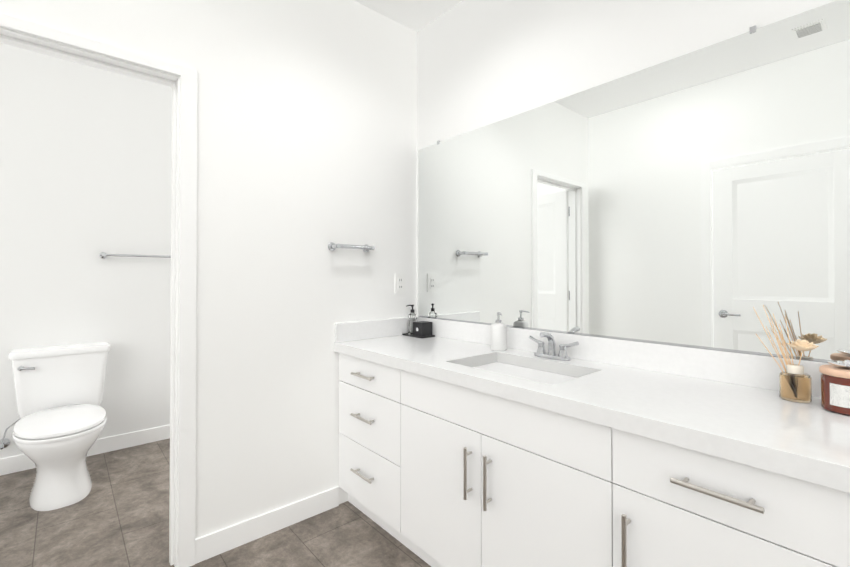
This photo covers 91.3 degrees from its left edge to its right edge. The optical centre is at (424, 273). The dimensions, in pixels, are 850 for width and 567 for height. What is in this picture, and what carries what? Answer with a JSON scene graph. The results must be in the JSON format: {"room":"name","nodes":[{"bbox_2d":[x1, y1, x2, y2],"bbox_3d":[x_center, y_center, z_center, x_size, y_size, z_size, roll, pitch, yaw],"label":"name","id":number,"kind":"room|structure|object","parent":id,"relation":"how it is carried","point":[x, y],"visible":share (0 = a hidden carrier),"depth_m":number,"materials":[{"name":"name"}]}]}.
{"room":"bathroom","nodes":[
{"label":"bathroom","id":0,"kind":"room"},
{"bbox_2d":[0,43,171,458],"bbox_3d":[-1.976,-0.128,3.140,2.150,2.720,0.120,0,-1,-41],"label":"wall","id":1,"kind":"structure","parent":0,"point":[85,166],"depth_m":2.81,"materials":[{"name":"white paint"}]},
{"bbox_2d":[0,425,169,475],"bbox_3d":[-2.200,1.179,2.845,1.380,0.100,0.013,0,-1,-41],"label":"baseboard","id":2,"kind":"structure","parent":1,"relation":"attached to","point":[17,463],"depth_m":2.87,"materials":[{"name":"white paint"}]},
{"bbox_2d":[99,252,170,257],"bbox_3d":[-1.952,-0.121,3.029,0.663,0.044,0.078,0,-1,-41],"label":"towel bar","id":3,"kind":"object","parent":1,"relation":"attached to","point":[103,255],"visible":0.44,"depth_m":2.89,"materials":[{"name":"silver metal"}]},
{"bbox_2d":[0,0,416,538],"bbox_3d":[-0.899,-0.139,1.903,2.150,2.720,0.120,0,-1,-41],"label":"wall","id":4,"kind":"structure","parent":0,"point":[306,132],"depth_m":2.00,"materials":[{"name":"white paint"}]},
{"bbox_2d":[0,12,197,566],"bbox_3d":[-1.329,0.178,1.526,0.846,2.078,0.148,0,-1,-41],"label":"trim","id":5,"kind":"structure","parent":4,"relation":"attached to","point":[181,81],"depth_m":1.72,"materials":[{"name":"white paint"}]},
{"bbox_2d":[195,486,338,563],"bbox_3d":[-0.712,1.171,1.967,0.679,0.100,0.011,0,-1,-41],"label":"baseboard","id":6,"kind":"structure","parent":4,"relation":"attached to","point":[213,544],"depth_m":1.92,"materials":[{"name":"white paint"}]},
{"bbox_2d":[328,243,374,251],"bbox_3d":[-0.385,-0.138,2.219,0.254,0.044,0.076,0,-1,-41],"label":"towel rail","id":7,"kind":"object","parent":4,"relation":"attached to","point":[333,246],"visible":1,"depth_m":2.17,"materials":[{"name":"silver metal"}]},
{"bbox_2d":[334,317,417,340],"bbox_3d":[-0.256,0.315,2.364,0.567,0.100,0.020,0,-1,-41],"label":"backsplash","id":8,"kind":"structure","parent":4,"relation":"attached to","point":[358,330],"depth_m":2.31,"materials":[{"name":"white stone"}]},
{"bbox_2d":[395,274,404,292],"bbox_3d":[-0.148,0.061,2.470,0.072,0.116,0.008,0,-1,-41],"label":"outlet","id":9,"kind":"object","parent":4,"relation":"attached to","point":[399,283],"visible":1,"depth_m":2.47,"materials":[{"name":"white plastic"}]},
{"bbox_2d":[0,438,430,566],"bbox_3d":[-0.348,1.255,1.257,2.390,0.080,5.080,0,-1,-41],"label":"floor","id":10,"kind":"structure","parent":0,"point":[117,515],"depth_m":1.96,"materials":[{"name":"tile"}]},
{"bbox_2d":[0,342,110,510],"bbox_3d":[-2.123,0.845,2.384,0.540,0.760,0.810,0,-1,-41],"label":"toilet","id":11,"kind":"object","parent":10,"relation":"on","point":[60,422],"visible":1,"depth_m":2.40,"materials":[{"name":"white ceramic"}]},
{"bbox_2d":[334,349,849,566],"bbox_3d":[0.365,0.812,1.631,0.586,0.812,1.934,0,-1,-41],"label":"bathroom vanity","id":12,"kind":"object","parent":10,"relation":"on","point":[462,444],"depth_m":1.24,"materials":[{"name":"white wood"}]},
{"bbox_2d":[334,333,849,484],"bbox_3d":[0.374,0.382,1.636,0.571,0.048,1.946,0,-1,-41],"label":"countertop","id":13,"kind":"structure","parent":12,"relation":"on","point":[750,422],"depth_m":1.16,"materials":[{"name":"white stone"}]},
{"bbox_2d":[402,305,434,337],"bbox_3d":[-0.038,0.275,2.413,0.100,0.180,0.176,0,-1,-41],"label":"tray","id":14,"kind":"object","parent":13,"relation":"on","point":[419,329],"visible":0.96,"depth_m":2.37,"materials":[{"name":"black"}]},
{"bbox_2d":[491,312,506,350],"bbox_3d":[0.347,0.272,1.960,0.074,0.177,0.075,0,-1,-41],"label":"soap dispenser","id":15,"kind":"object","parent":13,"relation":"on","point":[498,335],"visible":1,"depth_m":1.93,"materials":[{"name":"white ceramic"}]},
{"bbox_2d":[474,357,581,384],"bbox_3d":[0.369,0.473,1.613,0.378,0.157,0.543,0,-1,-41],"label":"sink","id":16,"kind":"object","parent":13,"relation":"in","point":[535,372],"depth_m":1.72,"materials":[{"name":"white ceramic"}]},
{"bbox_2d":[529,332,578,360],"bbox_3d":[0.520,0.301,1.749,0.104,0.115,0.234,0,-1,-41],"label":"faucet","id":17,"kind":"object","parent":13,"relation":"on","point":[562,355],"visible":1,"depth_m":1.75,"materials":[{"name":"silver metal"}]},
{"bbox_2d":[753,305,818,402],"bbox_3d":[1.019,0.222,1.179,0.071,0.262,0.145,0,-1,-41],"label":"reed diffuser","id":18,"kind":"object","parent":13,"relation":"on","point":[795,382],"visible":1,"depth_m":1.15,"materials":[{"name":"gold glass"}]},
{"bbox_2d":[819,360,849,415],"bbox_3d":[1.078,0.287,1.059,0.107,0.132,0.107,0,-1,-41],"label":"candle","id":19,"kind":"object","parent":13,"relation":"on","point":[835,387],"visible":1,"depth_m":1.05,"materials":[{"name":"brown glass"}]},
{"bbox_2d":[354,0,462,31],"bbox_3d":[-0.348,-1.545,1.282,2.390,0.080,5.080,0,-1,-41],"label":"ceiling","id":20,"kind":"structure","parent":0,"point":[416,15],"depth_m":2.36,"materials":[{"name":"white paint"}]},
{"bbox_2d":[417,0,835,316],"bbox_3d":[0.508,-0.138,2.015,0.120,2.720,5.080,0,-1,-41],"label":"wall","id":21,"kind":"structure","parent":0,"point":[481,63],"depth_m":1.90,"materials":[{"name":"white paint"}]},
{"bbox_2d":[418,317,831,396],"bbox_3d":[0.589,0.310,1.810,0.019,0.100,1.926,0,-1,-41],"label":"backsplash","id":22,"kind":"structure","parent":21,"relation":"attached to","point":[763,371],"depth_m":1.51,"materials":[{"name":"white stone"}]},
{"bbox_2d":[418,0,849,362],"bbox_3d":[0.571,-0.257,1.843,0.008,1.034,1.858,0,-1,-41],"label":"mirror","id":23,"kind":"object","parent":21,"relation":"attached to","point":[699,198],"visible":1,"depth_m":1.48,"materials":[{"name":"clear glass"}]}
]}

